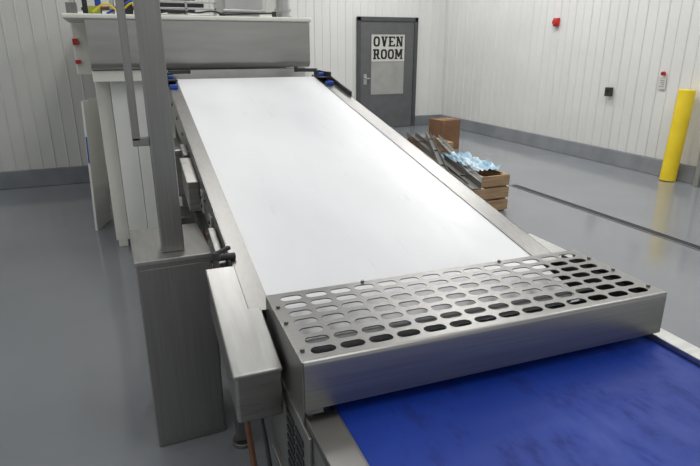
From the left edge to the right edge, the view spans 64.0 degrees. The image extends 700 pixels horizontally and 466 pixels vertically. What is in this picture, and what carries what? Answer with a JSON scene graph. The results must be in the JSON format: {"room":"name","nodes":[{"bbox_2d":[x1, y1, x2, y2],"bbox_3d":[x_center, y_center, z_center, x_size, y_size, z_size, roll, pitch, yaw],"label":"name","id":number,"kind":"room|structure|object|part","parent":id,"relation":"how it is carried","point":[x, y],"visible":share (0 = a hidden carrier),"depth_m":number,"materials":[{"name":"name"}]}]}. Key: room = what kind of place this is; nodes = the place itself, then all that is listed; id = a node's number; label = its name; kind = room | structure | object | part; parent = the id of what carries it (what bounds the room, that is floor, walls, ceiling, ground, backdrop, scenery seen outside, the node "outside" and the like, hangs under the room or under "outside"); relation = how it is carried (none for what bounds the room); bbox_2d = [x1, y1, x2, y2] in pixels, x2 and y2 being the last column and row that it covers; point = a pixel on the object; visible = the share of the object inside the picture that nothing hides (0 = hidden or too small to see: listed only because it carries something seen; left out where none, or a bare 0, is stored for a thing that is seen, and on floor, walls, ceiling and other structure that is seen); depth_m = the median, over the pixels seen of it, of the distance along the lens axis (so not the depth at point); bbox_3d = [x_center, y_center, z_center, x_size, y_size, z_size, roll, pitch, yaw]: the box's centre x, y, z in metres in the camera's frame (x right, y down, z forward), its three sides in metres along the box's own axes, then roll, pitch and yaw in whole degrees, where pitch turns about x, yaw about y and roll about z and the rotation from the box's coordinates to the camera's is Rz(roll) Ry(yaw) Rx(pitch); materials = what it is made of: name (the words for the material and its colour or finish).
{"room":"processing plant","nodes":[
{"label":"processing plant","id":0,"kind":"room"},
{"bbox_2d":[0,0,290,171],"bbox_3d":[-4.169,-2.701,5.845,7.300,4.600,0.162,-8,20,-22],"label":"wall","id":1,"kind":"structure","parent":0,"point":[42,92],"depth_m":6.41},
{"bbox_2d":[0,165,108,189],"bbox_3d":[-4.137,-0.596,6.471,7.300,0.210,0.030,-8,20,-22],"label":"baseboard","id":2,"kind":"structure","parent":1,"relation":"attached to","point":[74,174],"depth_m":6.66,"materials":[{"name":"grey paint"}]},
{"bbox_2d":[0,125,699,465],"bbox_3d":[-0.696,0.345,4.157,11.700,0.100,13.600,-8,20,-22],"label":"floor","id":3,"kind":"structure","parent":0,"point":[75,385],"depth_m":3.87,"materials":[{"name":"grey concrete"}]},
{"bbox_2d":[81,98,111,230],"bbox_3d":[-2.291,-0.623,5.077,0.060,1.150,0.363,-1,19,-3],"label":"panel","id":4,"kind":"object","parent":3,"relation":"on","point":[94,145],"visible":0.89,"depth_m":5.04,"materials":[{"name":"white plastic"}]},
{"bbox_2d":[115,0,225,446],"bbox_3d":[-0.749,-0.409,2.160,0.290,2.600,0.419,-8,20,-22],"label":"metal post","id":5,"kind":"object","parent":3,"relation":"on","point":[171,259],"visible":0.96,"depth_m":2.18,"materials":[{"name":"metal"}]},
{"bbox_3d":[-0.704,-0.776,1.941,0.082,1.765,0.083,-8,20,-22],"label":"post","id":6,"kind":"part","parent":5,"relation":"part of","materials":[{"name":"metal"}]},
{"bbox_3d":[-0.667,0.490,2.264,0.260,0.770,0.004,-8,20,-22],"label":"cabinet door","id":7,"kind":"part","parent":5,"relation":"part of","materials":[{"name":"metal"}]},
{"bbox_2d":[61,0,310,246],"bbox_3d":[-1.674,-1.478,5.503,1.782,2.500,2.820,-8,20,-22],"label":"machine","id":8,"kind":"object","parent":3,"relation":"on","point":[232,41],"visible":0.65,"depth_m":4.31,"materials":[{"name":"metal"}]},
{"bbox_3d":[-1.898,-0.531,4.496,0.102,1.345,0.040,-8,20,-22],"label":"panel","id":9,"kind":"part","parent":8,"relation":"part of","materials":[{"name":"beige paint"}]},
{"bbox_3d":[-1.738,-0.511,4.436,0.142,1.344,0.080,-8,20,-22],"label":"panel","id":10,"kind":"part","parent":8,"relation":"part of","materials":[{"name":"silver metal"}]},
{"bbox_3d":[-1.585,-0.536,4.513,0.197,1.344,0.170,-8,20,-22],"label":"panel","id":11,"kind":"part","parent":8,"relation":"part of","materials":[{"name":"silver metal"}]},
{"bbox_3d":[-1.301,-1.756,4.327,0.330,0.145,0.120,-8,20,-22],"label":"blower motor","id":12,"kind":"part","parent":8,"relation":"part of","materials":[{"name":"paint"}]},
{"bbox_2d":[84,19,309,69],"bbox_3d":[-1.249,-1.542,4.594,1.630,0.340,0.900,-8,20,-22],"label":"hood","id":13,"kind":"object","parent":8,"relation":"attached to","point":[194,44],"depth_m":4.23,"materials":[{"name":"metal"}]},
{"bbox_2d":[167,66,666,465],"bbox_3d":[-0.203,-0.066,2.956,1.382,1.444,3.280,-7,20,-20],"label":"conveyor","id":14,"kind":"object","parent":3,"relation":"on","point":[350,264],"visible":0.87,"depth_m":1.94,"materials":[{"name":"white plastic"}]},
{"bbox_3d":[-1.206,-1.146,3.966,0.030,0.040,0.180,13,23,34],"label":"guide arm","id":15,"kind":"part","parent":14,"relation":"part of","materials":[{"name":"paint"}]},
{"bbox_3d":[-1.122,-0.210,3.830,0.090,1.160,0.090,-7,20,-20],"label":"leg","id":16,"kind":"part","parent":14,"relation":"part of","materials":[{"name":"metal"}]},
{"bbox_3d":[-0.905,-0.058,3.064,0.095,0.160,0.340,-7,20,-20],"label":"gear motor","id":17,"kind":"part","parent":14,"relation":"part of","materials":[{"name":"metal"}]},
{"bbox_3d":[-0.758,-0.347,2.812,0.068,0.706,2.720,-7,20,-20],"label":"rail","id":18,"kind":"part","parent":14,"relation":"part of","materials":[{"name":"metal"}]},
{"bbox_3d":[-0.422,0.073,1.867,0.086,0.058,0.068,-7,20,-20],"label":"clamp handle","id":19,"kind":"part","parent":14,"relation":"part of","materials":[{"name":"paint"}]},
{"bbox_3d":[-0.453,0.512,2.252,0.090,0.795,0.090,-7,20,-20],"label":"leg","id":20,"kind":"part","parent":14,"relation":"part of","materials":[{"name":"metal"}]},
{"bbox_3d":[-0.318,0.239,1.622,0.129,0.130,0.460,-7,20,-20],"label":"lid","id":21,"kind":"part","parent":14,"relation":"part of","materials":[{"name":"metal"}]},
{"bbox_3d":[-0.340,-1.253,4.284,0.180,0.040,0.030,4,19,11],"label":"guide arm","id":22,"kind":"part","parent":14,"relation":"part of","materials":[{"name":"paint"}]},
{"bbox_3d":[0.244,-0.470,3.180,0.089,0.706,2.720,-7,20,-20],"label":"rail","id":23,"kind":"part","parent":14,"relation":"part of","materials":[{"name":"metal"}]},
{"bbox_3d":[0.362,0.355,1.645,1.060,0.079,0.218,-7,20,-20],"label":"deflector plate","id":24,"kind":"part","parent":14,"relation":"part of","materials":[{"name":"silver metal"}]},
{"bbox_3d":[0.836,0.190,1.885,0.006,0.120,0.370,-7,20,-20],"label":"plate","id":25,"kind":"part","parent":14,"relation":"part of","materials":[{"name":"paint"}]},
{"bbox_2d":[405,137,452,156],"bbox_3d":[0.942,-1.062,7.592,0.700,0.380,0.550,-8,20,-22],"label":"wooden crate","id":26,"kind":"object","parent":3,"relation":"on","point":[450,143],"visible":0.05,"depth_m":7.42,"materials":[{"name":"brown wood"}]},
{"bbox_2d":[415,146,472,189],"bbox_3d":[0.791,-0.859,6.276,0.120,0.050,3.169,-2,19,-7],"label":"channel","id":27,"kind":"object","parent":26,"relation":"on","point":[456,177],"visible":0.05,"depth_m":5.12,"materials":[{"name":"silver metal"}]},
{"bbox_2d":[429,117,460,148],"bbox_3d":[1.533,-1.623,9.127,0.362,0.466,0.360,-10,21,-27],"label":"cardboard box","id":28,"kind":"object","parent":3,"relation":"on","point":[448,128],"visible":0.74,"depth_m":8.98,"materials":[{"name":"brown cardboard"}]},
{"bbox_2d":[272,299,699,465],"bbox_3d":[0.660,0.908,1.132,1.202,0.758,1.980,-7,20,-20],"label":"conveyor","id":29,"kind":"object","parent":3,"relation":"on","point":[634,401],"visible":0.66,"depth_m":1.37,"materials":[{"name":"fabric"}]},
{"bbox_3d":[-0.166,0.577,1.532,0.012,0.330,0.400,-7,20,-20],"label":"vent panel","id":30,"kind":"part","parent":29,"relation":"part of","materials":[{"name":"metal"}]},
{"bbox_3d":[0.148,0.774,0.878,0.080,0.334,1.980,-7,20,-20],"label":"frame","id":31,"kind":"part","parent":29,"relation":"part of","materials":[{"name":"metal"}]},
{"bbox_3d":[1.188,0.624,1.208,0.060,0.268,1.900,-7,20,-20],"label":"frame","id":32,"kind":"part","parent":29,"relation":"part of","materials":[{"name":"metal"}]},
{"bbox_2d":[472,169,509,210],"bbox_3d":[1.020,-0.492,5.895,0.850,0.380,0.950,-8,20,-22],"label":"wooden crate","id":33,"kind":"object","parent":3,"relation":"on","point":[494,182],"visible":0.27,"depth_m":5.59,"materials":[{"name":"brown wood"}]},
{"bbox_2d":[407,132,480,188],"bbox_3d":[0.975,-0.897,6.374,0.120,0.060,3.055,-1,19,-4],"label":"channel","id":34,"kind":"object","parent":33,"relation":"on","point":[453,167],"visible":0.71,"depth_m":5.83,"materials":[{"name":"silver metal"}]},
{"bbox_2d":[425,133,448,171],"bbox_3d":[0.965,-0.946,6.353,0.060,0.040,2.460,1,19,3],"label":"channel","id":35,"kind":"object","parent":34,"relation":"on","point":[435,150],"visible":0.8,"depth_m":6.21,"materials":[{"name":"silver metal"}]},
{"bbox_2d":[433,135,481,181],"bbox_3d":[1.173,-0.902,6.404,0.080,0.050,2.604,0,19,0],"label":"channel","id":36,"kind":"object","parent":33,"relation":"on","point":[442,143],"visible":0.69,"depth_m":6.32,"materials":[{"name":"silver metal"}]},
{"bbox_2d":[441,151,500,171],"bbox_3d":[1.274,-0.778,5.963,0.286,0.077,0.795,-7,20,-19],"label":"plastic film","id":37,"kind":"object","parent":33,"relation":"on","point":[475,163],"visible":0.88,"depth_m":5.90,"materials":[{"name":"blue plastic"}]},
{"bbox_2d":[509,184,699,250],"bbox_3d":[3.345,0.460,3.649,0.110,0.004,7.100,-8,20,-22],"label":"drain","id":38,"kind":"object","parent":3,"relation":"on","point":[641,228],"visible":1,"depth_m":5.41,"materials":[{"name":"black metal"}]},
{"bbox_2d":[659,89,695,180],"bbox_3d":[3.983,-1.183,6.817,0.246,1.102,0.186,-8,20,-22],"label":"bollard","id":39,"kind":"object","parent":3,"relation":"on","point":[682,110],"visible":1,"depth_m":6.75,"materials":[{"name":"yellow metal"}]},
{"bbox_2d":[693,152,699,186],"bbox_3d":[4.206,-1.043,6.373,0.089,1.120,0.370,-8,20,-22],"label":"guard","id":40,"kind":"object","parent":3,"relation":"on","point":[696,183],"visible":1,"depth_m":6.62,"materials":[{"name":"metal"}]},
{"bbox_2d":[289,0,446,126],"bbox_3d":[-0.021,-4.278,10.543,4.200,4.600,0.162,-8,20,-22],"label":"wall","id":41,"kind":"structure","parent":0,"point":[333,24],"depth_m":10.79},
{"bbox_2d":[356,16,418,126],"bbox_3d":[0.745,-3.155,11.110,1.310,2.110,0.095,-8,20,-22],"label":"door","id":42,"kind":"structure","parent":41,"relation":"in","point":[387,89],"depth_m":11.13,"materials":[{"name":"paint"}]},
{"bbox_3d":[0.327,-3.003,10.956,0.120,0.200,0.062,-8,20,-22],"label":"handle","id":43,"kind":"part","parent":42,"relation":"part of","materials":[{"name":"metal"}]},
{"bbox_2d":[371,34,404,60],"bbox_3d":[0.747,-3.626,10.972,0.724,0.500,0.008,-8,20,-22],"label":"door sign","id":44,"kind":"object","parent":42,"relation":"attached to","point":[384,47],"visible":1,"depth_m":10.96,"materials":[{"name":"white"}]},
{"bbox_3d":[0.749,-3.326,11.069,0.780,1.180,0.010,-8,20,-22],"label":"window trim","id":45,"kind":"part","parent":42,"relation":"part of","materials":[{"name":"grey paint"}]},
{"bbox_2d":[415,114,440,124],"bbox_3d":[0.012,-2.168,11.169,4.200,0.200,0.030,-8,20,-22],"label":"baseboard","id":46,"kind":"structure","parent":41,"relation":"attached to","point":[422,119],"depth_m":11.77,"materials":[{"name":"grey paint"}]},
{"bbox_2d":[441,0,699,165],"bbox_3d":[4.612,-2.562,5.431,0.162,4.600,13.400,-8,20,-22],"label":"wall","id":47,"kind":"structure","parent":0,"point":[506,63],"depth_m":8.31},
{"bbox_2d":[552,18,559,26],"bbox_3d":[3.141,-3.223,8.562,0.074,0.120,0.120,-8,20,-22],"label":"fire alarm","id":48,"kind":"object","parent":47,"relation":"attached to","point":[556,21],"visible":1,"depth_m":8.53,"materials":[{"name":"red plastic"}]},
{"bbox_2d":[439,115,696,183],"bbox_3d":[4.509,-0.458,6.075,0.098,0.200,13.370,-8,20,-22],"label":"baseboard","id":49,"kind":"structure","parent":47,"relation":"attached to","point":[645,164],"depth_m":8.38,"materials":[{"name":"grey paint"}]},
{"bbox_2d":[604,87,612,95],"bbox_3d":[3.606,-1.970,7.816,0.079,0.120,0.090,-8,20,-22],"label":"switch box","id":50,"kind":"object","parent":47,"relation":"attached to","point":[608,90],"visible":1,"depth_m":7.79,"materials":[{"name":"paint"}]},
{"bbox_2d":[658,77,666,88],"bbox_3d":[3.948,-1.891,7.079,0.008,0.140,0.100,-8,20,-22],"label":"notice","id":51,"kind":"object","parent":47,"relation":"attached to","point":[662,81],"visible":1,"depth_m":7.08,"materials":[{"name":"white paper"}]}
]}

